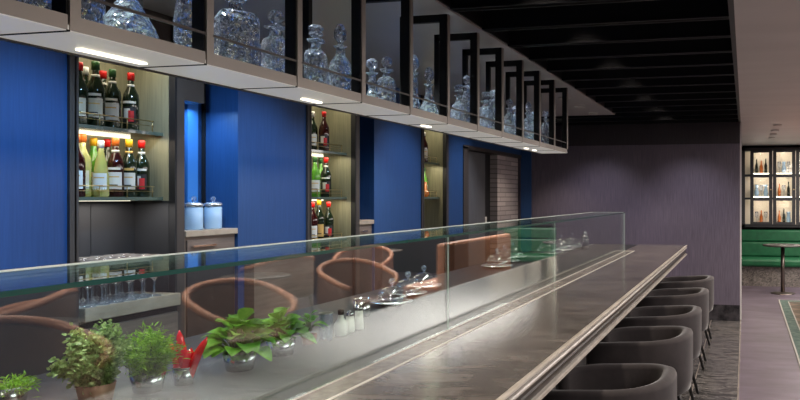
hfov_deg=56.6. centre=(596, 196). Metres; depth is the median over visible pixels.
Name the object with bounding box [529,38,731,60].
trim
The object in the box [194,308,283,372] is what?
basil plant
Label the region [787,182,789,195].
bottle
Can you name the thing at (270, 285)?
cabinet
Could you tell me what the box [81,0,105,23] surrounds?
decanter
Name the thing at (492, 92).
decanter
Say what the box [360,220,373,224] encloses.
countertop
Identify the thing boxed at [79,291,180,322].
countertop
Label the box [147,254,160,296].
wine glass
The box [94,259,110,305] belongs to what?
wine glass
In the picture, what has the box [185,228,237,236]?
countertop
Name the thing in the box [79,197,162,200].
shelf
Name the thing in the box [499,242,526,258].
cake stand
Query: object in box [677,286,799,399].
floor
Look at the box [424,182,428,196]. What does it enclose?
liquor bottle
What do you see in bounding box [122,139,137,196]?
liquor bottle
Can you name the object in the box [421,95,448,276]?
display niche
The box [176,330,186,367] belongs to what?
chili
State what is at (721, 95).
trim
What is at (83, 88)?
liquor bottle
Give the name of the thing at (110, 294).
wine glass
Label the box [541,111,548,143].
decanter
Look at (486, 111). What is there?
decanter
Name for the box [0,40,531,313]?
wall
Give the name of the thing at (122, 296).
wine glass
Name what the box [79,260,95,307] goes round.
wine glass
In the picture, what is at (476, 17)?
trim
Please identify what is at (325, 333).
water glass
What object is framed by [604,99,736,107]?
trim
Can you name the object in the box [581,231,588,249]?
cocktail shaker
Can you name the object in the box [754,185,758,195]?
vase
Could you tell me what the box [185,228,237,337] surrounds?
cabinet
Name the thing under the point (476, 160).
door
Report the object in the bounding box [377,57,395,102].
decanter
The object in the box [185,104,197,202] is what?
trim
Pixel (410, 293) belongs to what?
cake stand
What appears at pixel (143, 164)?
liquor bottle
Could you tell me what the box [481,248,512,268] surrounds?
cake stand
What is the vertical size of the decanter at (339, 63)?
0.303 m
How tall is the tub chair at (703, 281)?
0.738 m
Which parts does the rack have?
post, post, guard rail, post, post, guard rail, post, post, post, guard rail, post, post, guard rail, post, post, post, guard rail, post, post, post, guard rail, post, post, post, post, guard rail, post, post, post, post, post, post, post, post, post, post, post, post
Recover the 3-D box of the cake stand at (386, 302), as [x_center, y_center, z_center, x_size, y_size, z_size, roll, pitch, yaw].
[-1.142,0.528,3.900,0.230,0.153,0.230,0,0,12]
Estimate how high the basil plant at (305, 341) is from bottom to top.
0.140 m
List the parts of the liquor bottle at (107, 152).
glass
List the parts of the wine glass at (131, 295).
stem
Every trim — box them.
[185,79,203,103]
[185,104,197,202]
[201,83,205,227]
[438,0,615,113]
[450,0,653,11]
[463,144,520,266]
[508,19,730,47]
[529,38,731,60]
[541,110,737,118]
[541,114,737,122]
[541,119,737,125]
[547,53,732,71]
[555,122,739,145]
[562,65,733,80]
[575,75,734,88]
[586,84,735,96]
[596,92,735,102]
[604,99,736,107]
[612,105,736,112]
[689,320,711,399]
[728,0,740,121]
[737,321,740,399]
[740,123,741,319]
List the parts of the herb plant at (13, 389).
pot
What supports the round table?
on the floor
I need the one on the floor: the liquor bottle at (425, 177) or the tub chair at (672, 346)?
the tub chair at (672, 346)
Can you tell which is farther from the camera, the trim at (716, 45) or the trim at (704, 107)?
the trim at (704, 107)
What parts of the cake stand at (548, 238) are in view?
plate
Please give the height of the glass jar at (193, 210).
0.193 m
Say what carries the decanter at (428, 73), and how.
on the rack
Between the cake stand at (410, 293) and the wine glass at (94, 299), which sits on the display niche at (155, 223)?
the wine glass at (94, 299)
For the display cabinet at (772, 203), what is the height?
1.500 m
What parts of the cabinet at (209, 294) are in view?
drawer, handle, cabinet door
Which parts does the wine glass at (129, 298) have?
stem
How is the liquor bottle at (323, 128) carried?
on the display niche at (336, 275)
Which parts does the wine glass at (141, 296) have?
stem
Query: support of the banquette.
on the floor
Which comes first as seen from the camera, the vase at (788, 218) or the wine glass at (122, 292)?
the wine glass at (122, 292)
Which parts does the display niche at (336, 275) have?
frame, panel, rail, rail, rail, cabinet door, panel, frame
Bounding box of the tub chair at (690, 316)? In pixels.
[613,305,701,399]
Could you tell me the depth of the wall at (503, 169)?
9.18 m
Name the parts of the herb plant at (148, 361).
pot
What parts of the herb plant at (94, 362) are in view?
pot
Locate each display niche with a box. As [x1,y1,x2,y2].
[67,0,184,347]
[306,66,359,305]
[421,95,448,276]
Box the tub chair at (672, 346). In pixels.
[586,326,692,399]
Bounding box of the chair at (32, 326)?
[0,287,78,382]
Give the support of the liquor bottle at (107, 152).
on the display niche at (155, 223)
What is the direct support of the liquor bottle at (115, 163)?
on the display niche at (155, 223)
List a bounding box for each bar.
[375,240,426,289]
[449,235,467,270]
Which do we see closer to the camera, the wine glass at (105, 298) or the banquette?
the wine glass at (105, 298)
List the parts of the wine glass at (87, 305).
stem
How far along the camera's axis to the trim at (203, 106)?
4.34 m
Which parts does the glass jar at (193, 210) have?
lid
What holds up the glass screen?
on the countertop at (522, 348)
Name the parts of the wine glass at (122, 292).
stem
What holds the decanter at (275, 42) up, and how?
on the rack
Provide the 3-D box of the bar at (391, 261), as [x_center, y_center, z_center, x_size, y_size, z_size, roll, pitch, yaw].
[-1.734,0.980,6.300,0.100,1.280,0.850,0,0,12]
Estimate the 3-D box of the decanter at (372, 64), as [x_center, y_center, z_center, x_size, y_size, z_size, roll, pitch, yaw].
[-0.999,-0.514,3.108,0.060,0.204,0.060,0,0,33]
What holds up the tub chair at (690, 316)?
on the floor
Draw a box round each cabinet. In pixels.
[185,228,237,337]
[244,256,312,319]
[360,220,373,293]
[742,147,799,226]
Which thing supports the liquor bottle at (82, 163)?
on the display niche at (155, 223)
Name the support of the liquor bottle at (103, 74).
on the display niche at (155, 223)
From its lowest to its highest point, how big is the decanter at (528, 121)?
0.318 m
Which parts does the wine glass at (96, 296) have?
stem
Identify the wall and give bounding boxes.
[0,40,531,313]
[485,154,489,261]
[490,155,517,259]
[518,143,739,304]
[742,146,799,256]
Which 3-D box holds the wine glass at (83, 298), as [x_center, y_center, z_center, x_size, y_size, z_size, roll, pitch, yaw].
[-2.574,0.411,3.506,0.074,0.217,0.073,0,0,12]
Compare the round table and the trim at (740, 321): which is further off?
the round table
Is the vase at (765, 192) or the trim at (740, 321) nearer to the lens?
the trim at (740, 321)
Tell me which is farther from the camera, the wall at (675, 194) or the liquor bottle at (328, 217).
the wall at (675, 194)
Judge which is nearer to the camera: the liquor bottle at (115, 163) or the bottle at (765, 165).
the liquor bottle at (115, 163)
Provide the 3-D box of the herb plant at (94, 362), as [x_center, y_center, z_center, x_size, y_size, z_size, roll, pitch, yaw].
[-1.468,0.479,2.053,0.211,0.251,0.194,0,0,4]
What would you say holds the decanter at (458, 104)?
on the rack
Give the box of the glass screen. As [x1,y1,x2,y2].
[0,212,624,329]
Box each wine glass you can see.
[79,257,90,301]
[79,259,86,303]
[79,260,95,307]
[83,259,98,304]
[85,257,100,301]
[89,256,103,298]
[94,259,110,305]
[98,257,112,302]
[99,256,113,299]
[103,255,114,296]
[108,258,123,302]
[111,256,125,299]
[112,255,126,297]
[116,253,129,294]
[121,256,136,300]
[124,255,138,297]
[125,254,138,295]
[135,255,149,298]
[137,254,150,295]
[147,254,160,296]
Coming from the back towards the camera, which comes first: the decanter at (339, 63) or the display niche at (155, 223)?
the display niche at (155, 223)
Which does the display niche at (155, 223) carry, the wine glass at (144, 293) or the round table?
the wine glass at (144, 293)
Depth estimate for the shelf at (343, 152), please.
5.47 m
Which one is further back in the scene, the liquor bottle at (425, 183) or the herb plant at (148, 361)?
the liquor bottle at (425, 183)
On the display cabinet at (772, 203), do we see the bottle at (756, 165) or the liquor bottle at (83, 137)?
the bottle at (756, 165)
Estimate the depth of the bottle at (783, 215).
13.25 m
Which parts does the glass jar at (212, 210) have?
lid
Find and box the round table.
[763,243,799,294]
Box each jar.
[185,196,203,229]
[204,196,222,228]
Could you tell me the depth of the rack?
2.62 m
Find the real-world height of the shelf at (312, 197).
0.018 m
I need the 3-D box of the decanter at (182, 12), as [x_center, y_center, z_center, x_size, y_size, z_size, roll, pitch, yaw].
[-1.226,-0.595,2.091,0.063,0.364,0.063,0,0,0]
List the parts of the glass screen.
pane, upright pane, upright pane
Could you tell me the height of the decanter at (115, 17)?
0.241 m
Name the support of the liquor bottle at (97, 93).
on the display niche at (155, 223)
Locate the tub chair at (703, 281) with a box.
[652,275,713,344]
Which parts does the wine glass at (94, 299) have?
stem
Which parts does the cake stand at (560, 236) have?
plate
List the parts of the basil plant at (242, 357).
pot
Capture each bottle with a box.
[79,62,88,123]
[79,134,85,196]
[80,134,91,196]
[83,67,88,83]
[87,61,105,125]
[89,138,97,196]
[92,140,109,196]
[99,70,106,88]
[103,139,110,160]
[105,69,120,127]
[107,138,123,196]
[122,73,138,129]
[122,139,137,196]
[136,140,149,196]
[312,111,317,149]
[312,157,319,196]
[312,202,317,239]
[315,199,323,238]
[318,158,322,196]
[319,112,328,150]
[321,158,330,196]
[324,202,333,237]
[334,309,347,336]
[424,132,427,161]
[424,168,427,189]
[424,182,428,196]
[755,159,757,172]
[764,159,766,172]
[782,209,784,221]
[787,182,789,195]
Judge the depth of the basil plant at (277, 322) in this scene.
2.66 m
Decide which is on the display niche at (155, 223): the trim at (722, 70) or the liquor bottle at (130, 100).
the liquor bottle at (130, 100)
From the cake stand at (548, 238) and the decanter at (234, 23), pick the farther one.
the cake stand at (548, 238)
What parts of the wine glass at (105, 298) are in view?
stem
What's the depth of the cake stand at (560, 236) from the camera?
7.76 m
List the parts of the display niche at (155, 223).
frame, panel, cabinet door, rail, rail, drawer, panel, panel, frame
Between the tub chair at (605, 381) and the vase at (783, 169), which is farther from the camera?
the vase at (783, 169)
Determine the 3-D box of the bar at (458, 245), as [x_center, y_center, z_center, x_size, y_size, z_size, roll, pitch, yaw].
[-1.474,0.980,7.528,0.100,1.280,0.380,0,0,12]
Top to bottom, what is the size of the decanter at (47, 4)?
0.286 m
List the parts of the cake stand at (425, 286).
plate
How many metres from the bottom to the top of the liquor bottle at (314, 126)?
0.302 m
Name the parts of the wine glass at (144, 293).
stem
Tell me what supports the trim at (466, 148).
attached to the wall at (256, 144)
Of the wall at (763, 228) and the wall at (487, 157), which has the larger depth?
the wall at (763, 228)
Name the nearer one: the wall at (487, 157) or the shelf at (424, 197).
the shelf at (424, 197)
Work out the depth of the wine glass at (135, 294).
3.70 m
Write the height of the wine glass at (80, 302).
0.217 m
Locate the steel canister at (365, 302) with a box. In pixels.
[353,297,370,316]
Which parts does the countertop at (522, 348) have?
edge moulding, panel, edge moulding, edge moulding, edge moulding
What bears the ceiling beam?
attached to the ceiling
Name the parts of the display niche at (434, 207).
frame, panel, cabinet door, frame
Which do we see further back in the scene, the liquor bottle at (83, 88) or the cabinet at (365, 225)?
the cabinet at (365, 225)
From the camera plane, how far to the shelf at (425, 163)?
7.15 m
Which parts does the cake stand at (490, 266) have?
plate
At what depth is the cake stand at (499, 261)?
6.37 m
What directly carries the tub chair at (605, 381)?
on the floor
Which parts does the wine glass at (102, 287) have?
stem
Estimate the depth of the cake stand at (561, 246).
8.18 m
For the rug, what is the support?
on the floor
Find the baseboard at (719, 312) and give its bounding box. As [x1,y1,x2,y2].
[709,304,739,320]
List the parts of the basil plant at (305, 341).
pot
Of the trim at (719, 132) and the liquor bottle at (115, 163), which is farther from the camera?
the trim at (719, 132)
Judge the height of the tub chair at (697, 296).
0.738 m
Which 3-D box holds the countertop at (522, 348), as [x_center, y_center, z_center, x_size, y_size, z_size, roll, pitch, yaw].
[-0.373,1.109,3.807,0.894,1.022,10.294,0,0,12]
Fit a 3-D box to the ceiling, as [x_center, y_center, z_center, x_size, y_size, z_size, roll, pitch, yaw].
[2.629,-1.230,5.423,10.100,0.500,16.700,0,0,12]
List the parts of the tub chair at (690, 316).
leg, leg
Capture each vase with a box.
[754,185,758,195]
[763,185,767,195]
[781,162,785,172]
[786,212,790,221]
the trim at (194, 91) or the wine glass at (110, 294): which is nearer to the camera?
the wine glass at (110, 294)
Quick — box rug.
[778,300,799,365]
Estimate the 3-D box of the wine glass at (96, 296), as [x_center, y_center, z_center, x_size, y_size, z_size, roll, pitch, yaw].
[-2.558,0.411,3.581,0.074,0.217,0.073,0,0,12]
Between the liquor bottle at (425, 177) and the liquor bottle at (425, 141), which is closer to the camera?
the liquor bottle at (425, 141)
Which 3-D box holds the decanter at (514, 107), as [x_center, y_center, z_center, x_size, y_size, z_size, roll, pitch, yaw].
[-0.593,-0.537,5.086,0.096,0.248,0.096,0,0,33]
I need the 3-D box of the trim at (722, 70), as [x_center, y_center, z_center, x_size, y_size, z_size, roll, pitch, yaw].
[0.405,-1.115,5.758,1.420,0.270,0.063,0,0,12]
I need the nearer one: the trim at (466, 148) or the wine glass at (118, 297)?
the wine glass at (118, 297)
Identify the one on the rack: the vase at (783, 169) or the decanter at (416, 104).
the decanter at (416, 104)
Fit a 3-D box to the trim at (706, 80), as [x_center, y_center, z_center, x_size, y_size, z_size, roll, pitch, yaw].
[0.499,-1.115,6.203,1.420,0.270,0.063,0,0,12]
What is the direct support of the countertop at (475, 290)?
on the floor
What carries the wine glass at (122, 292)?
on the display niche at (155, 223)
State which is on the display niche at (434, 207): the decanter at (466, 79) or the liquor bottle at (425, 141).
the liquor bottle at (425, 141)
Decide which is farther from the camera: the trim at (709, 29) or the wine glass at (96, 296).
the trim at (709, 29)
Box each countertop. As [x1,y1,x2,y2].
[20,244,635,399]
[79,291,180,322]
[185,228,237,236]
[290,244,686,399]
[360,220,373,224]
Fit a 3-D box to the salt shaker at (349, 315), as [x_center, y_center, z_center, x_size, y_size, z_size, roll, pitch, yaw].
[-1.101,0.555,3.120,0.042,0.099,0.041,0,0,12]
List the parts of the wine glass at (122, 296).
stem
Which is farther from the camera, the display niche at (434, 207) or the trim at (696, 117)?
the trim at (696, 117)
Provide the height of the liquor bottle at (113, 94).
0.302 m
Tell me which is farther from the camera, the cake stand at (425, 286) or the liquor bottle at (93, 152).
the cake stand at (425, 286)
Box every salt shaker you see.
[346,310,354,332]
[354,305,363,329]
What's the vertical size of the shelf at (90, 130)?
0.018 m
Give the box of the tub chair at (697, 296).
[636,287,708,369]
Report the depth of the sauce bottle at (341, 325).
3.03 m
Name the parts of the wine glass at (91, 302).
stem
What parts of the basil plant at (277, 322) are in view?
pot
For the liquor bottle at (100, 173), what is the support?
on the display niche at (155, 223)
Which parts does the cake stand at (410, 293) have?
plate, knob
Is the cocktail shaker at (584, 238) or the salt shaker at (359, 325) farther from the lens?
the cocktail shaker at (584, 238)
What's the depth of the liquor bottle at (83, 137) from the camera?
3.45 m
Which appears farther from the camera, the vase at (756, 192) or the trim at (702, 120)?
the vase at (756, 192)
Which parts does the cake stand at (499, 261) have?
plate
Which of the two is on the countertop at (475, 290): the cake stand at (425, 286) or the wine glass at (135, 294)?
the cake stand at (425, 286)
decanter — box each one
[16,0,51,9]
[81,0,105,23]
[104,0,158,38]
[173,0,191,47]
[214,0,259,65]
[261,9,284,72]
[304,24,327,83]
[328,23,350,90]
[366,58,377,97]
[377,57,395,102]
[413,55,420,109]
[421,67,438,113]
[450,84,467,121]
[462,75,469,122]
[480,92,494,128]
[489,90,494,109]
[504,99,515,134]
[512,106,515,119]
[524,102,533,139]
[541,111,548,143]
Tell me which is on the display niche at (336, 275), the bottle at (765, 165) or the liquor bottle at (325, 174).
the liquor bottle at (325, 174)
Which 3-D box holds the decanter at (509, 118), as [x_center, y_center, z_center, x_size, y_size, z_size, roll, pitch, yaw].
[-0.615,-0.550,4.922,0.096,0.276,0.096,0,0,-28]
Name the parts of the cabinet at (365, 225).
drawer, cabinet door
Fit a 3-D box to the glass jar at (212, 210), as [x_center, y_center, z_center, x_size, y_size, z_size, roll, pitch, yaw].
[-2.301,0.093,4.197,0.100,0.193,0.100,0,0,12]
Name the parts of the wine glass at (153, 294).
stem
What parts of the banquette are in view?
seat, backrest, backrest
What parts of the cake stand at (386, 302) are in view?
plate, knob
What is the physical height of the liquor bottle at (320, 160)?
0.302 m
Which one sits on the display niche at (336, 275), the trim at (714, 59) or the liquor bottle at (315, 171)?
the liquor bottle at (315, 171)
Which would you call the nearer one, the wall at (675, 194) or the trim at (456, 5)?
the trim at (456, 5)
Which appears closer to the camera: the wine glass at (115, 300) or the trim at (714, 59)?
the wine glass at (115, 300)
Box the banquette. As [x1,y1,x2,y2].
[742,229,799,286]
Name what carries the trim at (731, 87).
attached to the ceiling
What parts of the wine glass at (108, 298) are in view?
stem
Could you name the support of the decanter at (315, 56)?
on the rack
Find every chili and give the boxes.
[171,344,179,367]
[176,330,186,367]
[181,348,193,367]
[188,337,207,377]
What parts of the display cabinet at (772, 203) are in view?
door, door, door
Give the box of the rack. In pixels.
[0,0,567,153]
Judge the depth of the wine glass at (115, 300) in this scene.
3.46 m
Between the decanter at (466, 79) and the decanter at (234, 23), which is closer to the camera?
the decanter at (234, 23)
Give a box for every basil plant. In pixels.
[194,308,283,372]
[247,307,316,356]
[300,310,328,344]
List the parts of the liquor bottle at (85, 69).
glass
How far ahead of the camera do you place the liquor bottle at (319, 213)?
5.27 m
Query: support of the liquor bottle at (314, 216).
on the display niche at (336, 275)
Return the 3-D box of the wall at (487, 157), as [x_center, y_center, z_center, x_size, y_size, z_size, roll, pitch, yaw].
[-1.609,0.530,8.824,0.400,2.180,2.080,0,0,12]
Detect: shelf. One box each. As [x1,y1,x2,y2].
[79,124,162,136]
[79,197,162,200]
[312,149,346,155]
[312,197,346,198]
[424,162,439,164]
[424,197,439,198]
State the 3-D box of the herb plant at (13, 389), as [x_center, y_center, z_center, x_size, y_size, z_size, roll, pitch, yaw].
[-1.694,0.556,2.007,0.129,0.098,0.178,0,0,12]
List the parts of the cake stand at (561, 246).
plate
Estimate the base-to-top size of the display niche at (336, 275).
2.600 m
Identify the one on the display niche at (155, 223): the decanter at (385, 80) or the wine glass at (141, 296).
the wine glass at (141, 296)
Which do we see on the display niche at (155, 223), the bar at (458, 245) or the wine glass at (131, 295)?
the wine glass at (131, 295)
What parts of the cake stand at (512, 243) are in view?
plate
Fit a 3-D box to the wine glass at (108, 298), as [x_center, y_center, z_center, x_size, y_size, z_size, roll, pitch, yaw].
[-2.493,0.411,3.561,0.074,0.217,0.073,0,0,12]
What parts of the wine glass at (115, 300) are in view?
stem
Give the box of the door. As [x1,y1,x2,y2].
[469,151,484,265]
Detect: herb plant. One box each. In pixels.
[0,371,41,399]
[46,318,136,399]
[121,321,191,393]
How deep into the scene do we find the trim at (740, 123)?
9.23 m
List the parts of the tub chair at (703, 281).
leg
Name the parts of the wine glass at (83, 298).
stem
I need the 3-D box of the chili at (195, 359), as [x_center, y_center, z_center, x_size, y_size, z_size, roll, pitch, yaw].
[-1.295,0.525,2.258,0.071,0.146,0.032,0,0,2]
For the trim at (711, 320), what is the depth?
6.68 m
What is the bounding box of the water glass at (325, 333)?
[319,312,332,340]
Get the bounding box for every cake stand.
[371,278,412,306]
[388,271,426,297]
[406,265,441,289]
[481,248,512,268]
[490,245,519,263]
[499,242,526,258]
[533,237,564,254]
[546,235,575,251]
[558,233,580,248]
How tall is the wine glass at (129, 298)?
0.217 m
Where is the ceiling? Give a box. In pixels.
[143,0,799,146]
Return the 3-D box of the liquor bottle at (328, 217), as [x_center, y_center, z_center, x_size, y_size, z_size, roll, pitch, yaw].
[-2.075,0.188,5.411,0.077,0.302,0.078,0,0,12]
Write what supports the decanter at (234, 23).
on the rack
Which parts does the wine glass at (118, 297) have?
stem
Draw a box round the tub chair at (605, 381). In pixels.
[542,363,676,399]
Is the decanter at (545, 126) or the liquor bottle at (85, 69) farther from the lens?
the decanter at (545, 126)
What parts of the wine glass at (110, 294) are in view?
stem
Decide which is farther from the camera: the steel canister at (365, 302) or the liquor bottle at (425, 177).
the liquor bottle at (425, 177)
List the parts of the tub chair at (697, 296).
leg, leg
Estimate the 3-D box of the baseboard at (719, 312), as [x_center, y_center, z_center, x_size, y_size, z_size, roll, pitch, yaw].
[0.252,1.518,9.567,3.335,0.205,0.175,0,0,12]
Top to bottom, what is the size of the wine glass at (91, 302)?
0.217 m

